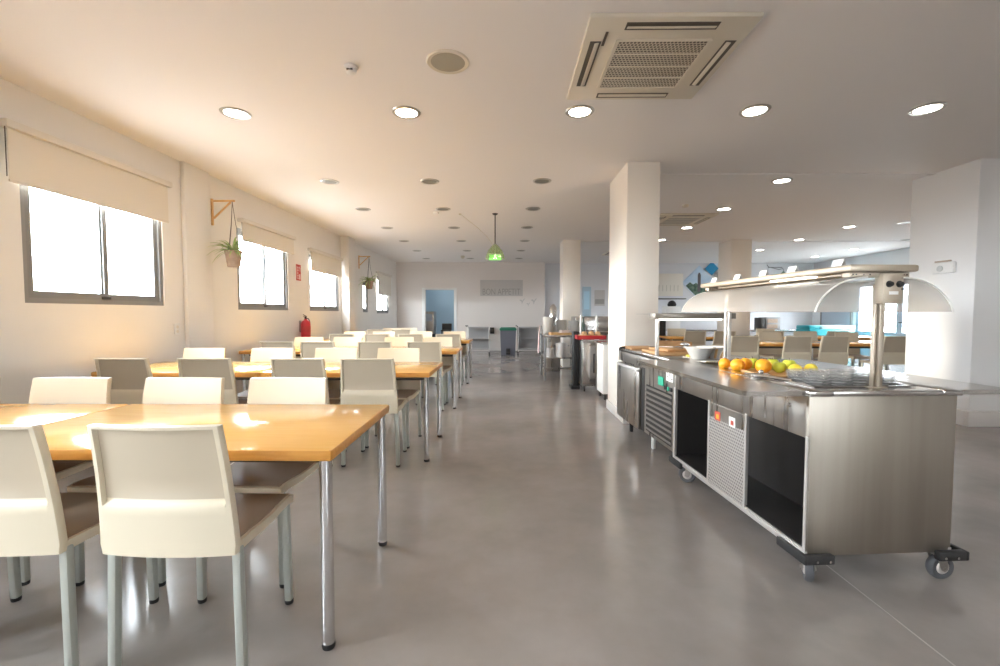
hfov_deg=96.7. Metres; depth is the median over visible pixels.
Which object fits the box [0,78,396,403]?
wall
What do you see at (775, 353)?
dining chair
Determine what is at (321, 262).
roller blind
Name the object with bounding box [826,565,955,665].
trim
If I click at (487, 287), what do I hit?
wall sign
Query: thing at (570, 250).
column
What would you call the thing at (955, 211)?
column
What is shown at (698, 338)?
dining chair
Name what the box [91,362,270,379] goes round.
dining table
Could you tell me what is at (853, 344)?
dining table
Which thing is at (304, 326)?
fire extinguisher
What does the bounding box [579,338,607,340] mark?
countertop
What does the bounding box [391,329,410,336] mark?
dining chair
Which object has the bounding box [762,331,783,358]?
dining chair
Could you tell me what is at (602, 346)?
base cabinet
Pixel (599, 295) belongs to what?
framed notice
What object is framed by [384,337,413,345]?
dining chair
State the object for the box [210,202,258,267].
hanging plant
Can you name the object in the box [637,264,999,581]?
cart
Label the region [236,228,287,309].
window
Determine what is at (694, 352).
bowl
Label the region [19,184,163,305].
window
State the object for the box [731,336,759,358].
dining chair
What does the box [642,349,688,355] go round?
chopping board
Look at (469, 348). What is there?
shelf
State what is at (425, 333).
dining chair
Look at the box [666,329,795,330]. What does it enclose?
countertop
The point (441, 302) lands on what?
wall
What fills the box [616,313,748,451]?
serving counter
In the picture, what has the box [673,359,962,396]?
countertop
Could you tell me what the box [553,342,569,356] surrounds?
stock pot
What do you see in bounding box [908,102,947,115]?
recessed light
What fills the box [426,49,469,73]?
ceiling speaker
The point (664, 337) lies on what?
dining table
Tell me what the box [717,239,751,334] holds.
column
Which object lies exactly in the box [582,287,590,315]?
door
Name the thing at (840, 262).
menu card
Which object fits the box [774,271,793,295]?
poster
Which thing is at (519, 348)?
shelf
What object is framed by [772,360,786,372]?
apple
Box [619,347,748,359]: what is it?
countertop
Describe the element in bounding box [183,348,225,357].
dining chair
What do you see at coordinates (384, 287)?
roller blind
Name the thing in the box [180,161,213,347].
column
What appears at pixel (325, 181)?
recessed light
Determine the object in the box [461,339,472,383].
dining table
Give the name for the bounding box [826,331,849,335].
dining chair
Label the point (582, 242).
trim
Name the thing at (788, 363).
apple
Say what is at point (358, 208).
recessed light
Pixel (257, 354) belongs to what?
dining chair
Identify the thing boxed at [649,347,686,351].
chopping board
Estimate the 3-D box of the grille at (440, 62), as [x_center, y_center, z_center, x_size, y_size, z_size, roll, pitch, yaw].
[-0.341,-1.774,2.917,0.226,0.006,0.226,0,3,1]
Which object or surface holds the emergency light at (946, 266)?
attached to the column at (955, 211)
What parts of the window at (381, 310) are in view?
sash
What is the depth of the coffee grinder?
13.28 m
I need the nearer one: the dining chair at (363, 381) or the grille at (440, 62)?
the grille at (440, 62)
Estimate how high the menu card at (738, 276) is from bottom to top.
0.033 m
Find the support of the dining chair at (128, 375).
on the floor
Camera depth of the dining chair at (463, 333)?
8.50 m
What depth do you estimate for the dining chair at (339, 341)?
6.50 m
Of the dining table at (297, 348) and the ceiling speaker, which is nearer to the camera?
the ceiling speaker
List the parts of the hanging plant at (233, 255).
pot, hanging cord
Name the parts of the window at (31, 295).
sash, sash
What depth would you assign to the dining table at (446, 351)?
5.77 m
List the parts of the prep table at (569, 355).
leg, leg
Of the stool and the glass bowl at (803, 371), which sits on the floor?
the stool
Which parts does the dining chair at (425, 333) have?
backrest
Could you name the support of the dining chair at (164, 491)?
on the floor
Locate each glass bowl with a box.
[803,371,829,382]
[828,368,854,378]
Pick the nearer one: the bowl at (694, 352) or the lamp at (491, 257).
the bowl at (694, 352)
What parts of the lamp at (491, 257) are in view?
sign panel, rod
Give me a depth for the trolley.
7.20 m
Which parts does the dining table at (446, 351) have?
under frame, leg, leg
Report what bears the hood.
attached to the washer
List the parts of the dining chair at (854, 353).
backrest, seat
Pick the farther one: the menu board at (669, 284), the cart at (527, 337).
the menu board at (669, 284)
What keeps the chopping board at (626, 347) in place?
on the serving counter at (645, 394)
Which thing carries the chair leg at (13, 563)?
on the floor
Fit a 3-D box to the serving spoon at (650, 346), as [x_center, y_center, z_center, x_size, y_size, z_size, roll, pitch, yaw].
[1.481,0.123,3.974,0.275,0.017,0.056,1,3,17]
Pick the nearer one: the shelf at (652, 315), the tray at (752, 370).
the tray at (752, 370)
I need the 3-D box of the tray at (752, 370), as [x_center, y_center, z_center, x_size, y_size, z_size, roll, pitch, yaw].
[1.673,0.243,2.670,0.445,0.012,0.540,0,3,-3]
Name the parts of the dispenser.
tank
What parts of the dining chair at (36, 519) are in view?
backrest, leg, seat, leg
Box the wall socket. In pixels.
[174,323,179,334]
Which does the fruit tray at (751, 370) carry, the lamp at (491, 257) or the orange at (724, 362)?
the orange at (724, 362)
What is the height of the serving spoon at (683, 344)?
0.039 m
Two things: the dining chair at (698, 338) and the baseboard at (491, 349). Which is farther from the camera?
the baseboard at (491, 349)
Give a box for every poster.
[683,265,711,299]
[705,263,717,274]
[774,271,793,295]
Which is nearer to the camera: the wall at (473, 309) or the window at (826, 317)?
the window at (826, 317)
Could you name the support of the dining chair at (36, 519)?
on the floor
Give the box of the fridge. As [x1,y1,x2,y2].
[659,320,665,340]
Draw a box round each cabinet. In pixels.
[579,315,607,391]
[596,341,607,399]
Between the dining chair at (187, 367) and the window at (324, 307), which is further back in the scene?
the window at (324, 307)
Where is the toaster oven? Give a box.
[754,317,779,329]
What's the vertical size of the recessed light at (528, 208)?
0.010 m
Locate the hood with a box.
[571,316,608,334]
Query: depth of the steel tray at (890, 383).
2.13 m
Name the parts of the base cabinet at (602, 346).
door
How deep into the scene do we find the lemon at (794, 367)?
2.53 m
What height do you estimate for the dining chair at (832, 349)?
0.876 m
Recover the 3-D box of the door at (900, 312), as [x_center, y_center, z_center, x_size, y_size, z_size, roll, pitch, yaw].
[10.376,-0.380,11.909,0.136,2.150,2.260,0,3,1]
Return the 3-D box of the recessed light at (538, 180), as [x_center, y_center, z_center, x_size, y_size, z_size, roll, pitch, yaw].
[0.523,-1.891,5.545,0.236,0.010,0.236,0,3,1]
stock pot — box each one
[546,348,555,356]
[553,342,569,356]
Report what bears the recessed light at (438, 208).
in the ceiling
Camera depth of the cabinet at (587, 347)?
6.91 m
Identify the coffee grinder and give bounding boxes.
[662,300,680,329]
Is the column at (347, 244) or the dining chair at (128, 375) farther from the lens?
the column at (347, 244)
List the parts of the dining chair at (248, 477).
seat, leg, backrest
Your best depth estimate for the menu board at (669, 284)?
14.69 m
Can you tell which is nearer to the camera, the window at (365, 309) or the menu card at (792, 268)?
the menu card at (792, 268)
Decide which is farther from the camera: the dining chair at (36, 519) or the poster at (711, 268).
the poster at (711, 268)
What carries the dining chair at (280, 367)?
on the floor
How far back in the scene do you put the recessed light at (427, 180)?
5.56 m
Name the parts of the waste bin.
lid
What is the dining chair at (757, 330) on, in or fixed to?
on the floor
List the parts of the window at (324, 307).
sash, sash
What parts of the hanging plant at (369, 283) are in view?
pot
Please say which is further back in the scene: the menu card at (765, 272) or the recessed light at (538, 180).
the recessed light at (538, 180)
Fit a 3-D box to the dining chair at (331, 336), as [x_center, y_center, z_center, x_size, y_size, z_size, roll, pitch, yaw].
[-2.683,0.443,7.781,0.475,0.876,0.510,0,3,1]
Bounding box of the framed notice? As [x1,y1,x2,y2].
[594,290,604,305]
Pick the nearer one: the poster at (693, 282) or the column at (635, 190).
the column at (635, 190)
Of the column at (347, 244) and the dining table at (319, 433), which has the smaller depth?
the dining table at (319, 433)
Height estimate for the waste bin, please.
0.805 m
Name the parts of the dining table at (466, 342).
leg, leg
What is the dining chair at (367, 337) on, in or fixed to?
on the floor
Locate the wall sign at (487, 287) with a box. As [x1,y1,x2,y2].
[480,280,522,295]
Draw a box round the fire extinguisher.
[299,315,310,336]
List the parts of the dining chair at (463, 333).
backrest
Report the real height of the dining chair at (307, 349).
0.876 m
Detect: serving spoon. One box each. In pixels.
[650,346,681,347]
[680,342,689,347]
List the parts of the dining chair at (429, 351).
backrest, leg, leg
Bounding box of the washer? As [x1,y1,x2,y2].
[570,316,608,366]
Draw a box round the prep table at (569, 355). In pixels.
[540,333,571,380]
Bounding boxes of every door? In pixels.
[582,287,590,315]
[853,278,907,355]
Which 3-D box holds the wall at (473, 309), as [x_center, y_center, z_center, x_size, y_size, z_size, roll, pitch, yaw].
[-0.955,-0.868,14.688,4.820,2.875,0.400,0,3,1]
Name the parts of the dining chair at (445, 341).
backrest, leg, leg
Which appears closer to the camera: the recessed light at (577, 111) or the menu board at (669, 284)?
the recessed light at (577, 111)
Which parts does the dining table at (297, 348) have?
leg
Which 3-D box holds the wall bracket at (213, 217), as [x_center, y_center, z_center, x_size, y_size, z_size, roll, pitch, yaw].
[-3.327,-1.454,5.348,0.285,0.315,0.024,0,3,1]
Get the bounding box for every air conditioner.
[566,12,763,99]
[659,213,718,225]
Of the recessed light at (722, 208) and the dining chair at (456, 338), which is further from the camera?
the dining chair at (456, 338)
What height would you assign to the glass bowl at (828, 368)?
0.048 m
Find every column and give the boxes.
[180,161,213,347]
[340,236,355,333]
[560,240,580,366]
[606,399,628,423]
[608,162,659,406]
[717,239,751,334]
[904,158,999,410]
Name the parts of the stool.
backrest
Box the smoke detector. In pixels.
[344,63,357,74]
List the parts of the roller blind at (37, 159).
pull chain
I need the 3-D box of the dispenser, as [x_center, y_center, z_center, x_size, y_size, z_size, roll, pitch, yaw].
[1.137,0.089,9.501,0.280,1.430,0.280,0,3,1]
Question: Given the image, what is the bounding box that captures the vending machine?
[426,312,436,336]
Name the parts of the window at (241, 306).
sash, sash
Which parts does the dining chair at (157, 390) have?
leg, seat, leg, backrest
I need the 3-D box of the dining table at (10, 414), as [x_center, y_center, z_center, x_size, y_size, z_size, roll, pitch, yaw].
[-2.688,0.768,2.012,1.393,0.745,0.800,0,3,1]
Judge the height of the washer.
1.160 m
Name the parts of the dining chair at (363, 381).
leg, leg, backrest, leg, seat, leg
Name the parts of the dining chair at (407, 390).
leg, backrest, leg, seat, leg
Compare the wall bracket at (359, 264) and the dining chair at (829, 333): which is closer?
the dining chair at (829, 333)
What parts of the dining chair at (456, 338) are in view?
backrest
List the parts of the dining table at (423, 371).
under frame, leg, leg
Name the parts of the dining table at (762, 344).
under frame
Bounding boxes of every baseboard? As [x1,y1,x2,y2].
[469,348,537,350]
[956,408,999,426]
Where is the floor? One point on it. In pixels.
(538, 529)
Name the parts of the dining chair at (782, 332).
backrest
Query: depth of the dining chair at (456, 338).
7.53 m
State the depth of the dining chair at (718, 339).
8.72 m
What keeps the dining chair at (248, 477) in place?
on the floor
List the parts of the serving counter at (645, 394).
door, gantry post, louvre panel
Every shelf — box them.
[469,348,488,349]
[519,348,539,349]
[541,353,571,358]
[650,313,735,318]
[673,456,950,553]
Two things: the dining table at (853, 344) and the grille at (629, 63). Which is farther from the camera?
the dining table at (853, 344)
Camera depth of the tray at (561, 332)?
8.12 m
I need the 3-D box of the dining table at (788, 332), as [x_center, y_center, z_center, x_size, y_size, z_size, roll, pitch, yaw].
[6.952,0.257,13.548,3.700,0.730,0.660,0,3,1]
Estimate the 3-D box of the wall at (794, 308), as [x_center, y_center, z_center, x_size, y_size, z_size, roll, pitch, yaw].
[6.040,-0.878,14.909,9.255,2.875,0.200,0,3,1]
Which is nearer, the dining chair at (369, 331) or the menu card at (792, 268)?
the menu card at (792, 268)
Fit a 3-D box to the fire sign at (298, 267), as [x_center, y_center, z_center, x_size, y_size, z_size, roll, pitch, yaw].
[-3.441,-1.032,7.600,0.006,0.270,0.170,0,3,1]
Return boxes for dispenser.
[546,304,560,370]
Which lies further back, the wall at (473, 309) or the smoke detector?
the wall at (473, 309)
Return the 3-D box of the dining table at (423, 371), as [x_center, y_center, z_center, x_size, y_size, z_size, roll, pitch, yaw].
[-1.265,0.676,4.049,1.393,0.745,0.800,0,3,1]
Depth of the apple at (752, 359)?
2.85 m
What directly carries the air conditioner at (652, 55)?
attached to the ceiling
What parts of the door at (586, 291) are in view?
pane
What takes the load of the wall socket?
attached to the wall at (37, 339)
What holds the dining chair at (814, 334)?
on the floor
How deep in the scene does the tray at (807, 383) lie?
2.36 m
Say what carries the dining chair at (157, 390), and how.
on the floor
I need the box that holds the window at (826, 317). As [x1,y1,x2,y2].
[820,310,852,325]
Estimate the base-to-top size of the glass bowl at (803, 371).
0.048 m
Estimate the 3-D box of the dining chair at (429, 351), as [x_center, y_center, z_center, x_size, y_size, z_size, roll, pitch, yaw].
[-0.936,0.535,5.734,0.475,0.876,0.510,0,3,1]
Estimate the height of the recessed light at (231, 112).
0.010 m
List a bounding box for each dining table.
[0,404,127,424]
[42,404,388,650]
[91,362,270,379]
[239,346,356,391]
[260,362,442,461]
[392,346,462,408]
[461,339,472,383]
[659,335,713,340]
[759,341,819,347]
[789,335,870,365]
[811,341,888,370]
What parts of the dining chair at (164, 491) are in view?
leg, backrest, leg, leg, seat, leg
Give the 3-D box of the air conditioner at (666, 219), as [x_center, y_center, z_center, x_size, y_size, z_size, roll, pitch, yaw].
[3.139,-1.977,7.804,0.950,0.040,0.950,0,3,1]
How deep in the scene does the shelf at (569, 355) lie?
8.07 m
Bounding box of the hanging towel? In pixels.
[538,326,539,352]
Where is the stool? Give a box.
[441,324,451,333]
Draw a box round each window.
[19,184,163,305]
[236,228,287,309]
[309,254,338,310]
[363,282,367,311]
[376,276,387,312]
[820,310,852,325]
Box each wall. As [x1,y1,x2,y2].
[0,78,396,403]
[396,262,544,350]
[426,290,453,333]
[545,263,813,329]
[812,248,909,325]
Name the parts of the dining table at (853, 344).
under frame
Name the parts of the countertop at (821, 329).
glass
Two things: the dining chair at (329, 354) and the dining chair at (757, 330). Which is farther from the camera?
the dining chair at (757, 330)
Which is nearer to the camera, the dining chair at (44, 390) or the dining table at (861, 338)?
the dining chair at (44, 390)
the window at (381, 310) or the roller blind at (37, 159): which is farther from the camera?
the window at (381, 310)
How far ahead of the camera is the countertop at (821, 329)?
12.31 m
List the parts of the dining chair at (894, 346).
backrest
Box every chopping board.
[622,346,649,349]
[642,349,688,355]
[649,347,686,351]
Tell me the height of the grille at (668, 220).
0.010 m
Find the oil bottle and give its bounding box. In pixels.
[582,317,584,331]
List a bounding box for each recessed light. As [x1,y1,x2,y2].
[219,107,251,119]
[319,179,338,184]
[355,207,370,210]
[392,106,420,118]
[420,178,438,183]
[436,207,449,210]
[526,207,539,210]
[533,178,550,183]
[565,105,593,117]
[716,207,731,210]
[738,104,771,117]
[771,178,792,183]
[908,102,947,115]
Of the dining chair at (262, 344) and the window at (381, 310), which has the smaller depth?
the dining chair at (262, 344)
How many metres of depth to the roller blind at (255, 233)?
6.47 m
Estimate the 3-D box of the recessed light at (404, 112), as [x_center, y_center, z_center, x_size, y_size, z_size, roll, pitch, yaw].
[-0.768,-1.806,3.651,0.236,0.010,0.236,0,3,1]
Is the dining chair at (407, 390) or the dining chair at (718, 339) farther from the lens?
the dining chair at (718, 339)
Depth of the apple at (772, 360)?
2.79 m
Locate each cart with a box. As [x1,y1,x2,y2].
[465,325,489,354]
[516,325,540,354]
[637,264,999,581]
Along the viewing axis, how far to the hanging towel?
8.21 m
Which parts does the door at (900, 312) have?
frame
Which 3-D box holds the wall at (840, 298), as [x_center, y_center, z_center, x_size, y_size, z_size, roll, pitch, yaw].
[10.363,-0.456,5.519,0.200,2.875,18.900,0,3,1]
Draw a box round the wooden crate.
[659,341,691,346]
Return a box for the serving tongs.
[744,372,793,380]
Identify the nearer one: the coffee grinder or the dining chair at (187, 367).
the dining chair at (187, 367)
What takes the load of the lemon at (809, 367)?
on the fruit tray at (751, 370)
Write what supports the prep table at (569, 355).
on the floor
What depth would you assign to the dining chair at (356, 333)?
8.54 m
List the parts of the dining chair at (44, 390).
leg, backrest, seat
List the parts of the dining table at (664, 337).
under frame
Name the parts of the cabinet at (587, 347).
gantry post, door, gantry post, door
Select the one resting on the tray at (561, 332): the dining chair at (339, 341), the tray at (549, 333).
the tray at (549, 333)
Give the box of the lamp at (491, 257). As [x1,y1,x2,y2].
[459,213,504,259]
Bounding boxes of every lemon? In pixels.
[788,364,801,374]
[804,364,817,374]
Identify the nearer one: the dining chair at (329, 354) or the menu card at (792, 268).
the menu card at (792, 268)
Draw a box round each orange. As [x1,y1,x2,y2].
[718,358,730,367]
[730,358,744,370]
[741,358,752,369]
[755,358,771,372]
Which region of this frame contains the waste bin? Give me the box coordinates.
[499,327,516,354]
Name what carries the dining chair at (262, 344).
on the floor
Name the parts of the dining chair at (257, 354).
backrest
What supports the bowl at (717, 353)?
in the serving counter at (645, 394)
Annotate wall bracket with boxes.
[210,199,234,224]
[358,255,369,268]
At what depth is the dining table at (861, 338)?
8.94 m
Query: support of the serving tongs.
on the steel tray at (890, 383)
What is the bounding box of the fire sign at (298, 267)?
[296,264,300,280]
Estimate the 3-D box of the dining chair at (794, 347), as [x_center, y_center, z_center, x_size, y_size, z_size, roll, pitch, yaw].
[4.580,0.475,7.061,0.475,0.876,0.510,0,3,0]
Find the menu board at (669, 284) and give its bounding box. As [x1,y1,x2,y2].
[658,274,682,295]
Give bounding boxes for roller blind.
[0,118,171,223]
[237,218,295,254]
[307,248,342,276]
[376,271,391,295]
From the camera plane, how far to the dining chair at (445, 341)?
6.46 m
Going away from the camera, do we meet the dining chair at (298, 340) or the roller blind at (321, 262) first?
the dining chair at (298, 340)
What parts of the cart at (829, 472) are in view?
post, panel, post, perforated panel, gantry post, post, guard glass, post, guard glass, gantry post, panel, knob, label plate, knob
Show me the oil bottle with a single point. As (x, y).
(583, 323)
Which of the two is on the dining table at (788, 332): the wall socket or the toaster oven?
the toaster oven
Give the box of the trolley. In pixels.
[569,331,579,388]
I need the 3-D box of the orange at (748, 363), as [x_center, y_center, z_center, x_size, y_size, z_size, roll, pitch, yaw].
[1.536,0.193,2.784,0.078,0.078,0.078,-2,3,-40]
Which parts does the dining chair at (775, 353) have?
seat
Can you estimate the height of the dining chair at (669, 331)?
0.876 m
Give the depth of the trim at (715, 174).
5.25 m
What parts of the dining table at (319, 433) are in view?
under frame, leg, leg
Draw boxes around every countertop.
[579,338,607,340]
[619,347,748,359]
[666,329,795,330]
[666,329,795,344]
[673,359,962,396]
[796,325,854,334]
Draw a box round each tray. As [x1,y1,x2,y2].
[548,330,571,334]
[548,332,571,334]
[575,335,605,339]
[719,366,851,380]
[748,368,849,380]
[786,375,915,387]
[807,383,853,385]
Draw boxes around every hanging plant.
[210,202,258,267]
[358,260,379,288]
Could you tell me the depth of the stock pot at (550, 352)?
8.19 m
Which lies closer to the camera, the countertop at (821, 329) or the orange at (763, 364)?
the orange at (763, 364)
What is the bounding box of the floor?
[0,351,999,665]
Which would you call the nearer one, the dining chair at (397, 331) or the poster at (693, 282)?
the dining chair at (397, 331)
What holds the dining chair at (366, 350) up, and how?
on the floor
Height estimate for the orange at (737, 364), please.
0.082 m
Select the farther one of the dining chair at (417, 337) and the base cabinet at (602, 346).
the dining chair at (417, 337)
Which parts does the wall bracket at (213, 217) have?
arm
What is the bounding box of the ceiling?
[0,0,999,262]
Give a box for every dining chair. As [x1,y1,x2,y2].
[0,424,158,665]
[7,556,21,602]
[20,377,111,585]
[67,377,224,586]
[87,424,293,665]
[94,358,152,404]
[177,358,246,403]
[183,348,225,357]
[206,377,326,587]
[238,348,293,398]
[259,342,295,357]
[270,358,346,465]
[294,337,323,357]
[300,342,334,357]
[315,348,357,398]
[329,334,353,341]
[333,337,362,345]
[340,358,406,466]
[344,331,365,337]
[357,342,391,358]
[364,334,388,341]
[365,348,421,448]
[367,329,386,333]
[373,331,394,336]
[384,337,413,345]
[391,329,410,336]
[398,334,422,341]
[401,328,416,330]
[407,342,445,410]
[410,331,432,377]
[420,337,452,402]
[435,334,462,384]
[444,331,465,380]
[667,329,685,340]
[683,331,705,345]
[712,331,735,345]
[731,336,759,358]
[756,329,774,334]
[758,332,782,358]
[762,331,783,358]
[781,336,812,359]
[793,332,818,359]
[812,336,849,364]
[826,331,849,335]
[834,332,869,366]
[860,336,905,370]
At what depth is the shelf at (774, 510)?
2.31 m
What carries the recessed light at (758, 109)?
in the ceiling
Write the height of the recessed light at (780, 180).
0.010 m
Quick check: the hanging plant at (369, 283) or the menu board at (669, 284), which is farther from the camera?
the menu board at (669, 284)
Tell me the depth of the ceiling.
3.65 m
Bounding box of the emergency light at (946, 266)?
[931,260,955,273]
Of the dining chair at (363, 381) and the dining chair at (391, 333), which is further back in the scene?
the dining chair at (391, 333)
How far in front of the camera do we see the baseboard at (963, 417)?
4.81 m
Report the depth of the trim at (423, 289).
14.47 m
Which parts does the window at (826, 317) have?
guide rail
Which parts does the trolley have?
foot plate, panel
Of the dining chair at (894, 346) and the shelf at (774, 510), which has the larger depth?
the dining chair at (894, 346)
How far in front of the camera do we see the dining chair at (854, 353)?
8.19 m
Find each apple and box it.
[749,357,757,367]
[767,358,778,369]
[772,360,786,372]
[782,360,796,370]
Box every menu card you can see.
[733,274,742,279]
[758,270,768,276]
[787,266,798,272]
[831,259,846,266]
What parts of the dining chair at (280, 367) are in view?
backrest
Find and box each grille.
[431,53,464,71]
[597,38,712,88]
[659,217,701,224]
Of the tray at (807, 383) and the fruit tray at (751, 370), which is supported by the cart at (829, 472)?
the fruit tray at (751, 370)
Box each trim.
[422,288,456,330]
[560,241,909,243]
[660,173,935,176]
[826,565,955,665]
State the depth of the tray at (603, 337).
6.80 m
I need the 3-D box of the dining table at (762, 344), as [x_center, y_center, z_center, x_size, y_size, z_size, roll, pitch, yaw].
[4.683,0.524,7.429,1.393,0.745,0.800,0,3,1]

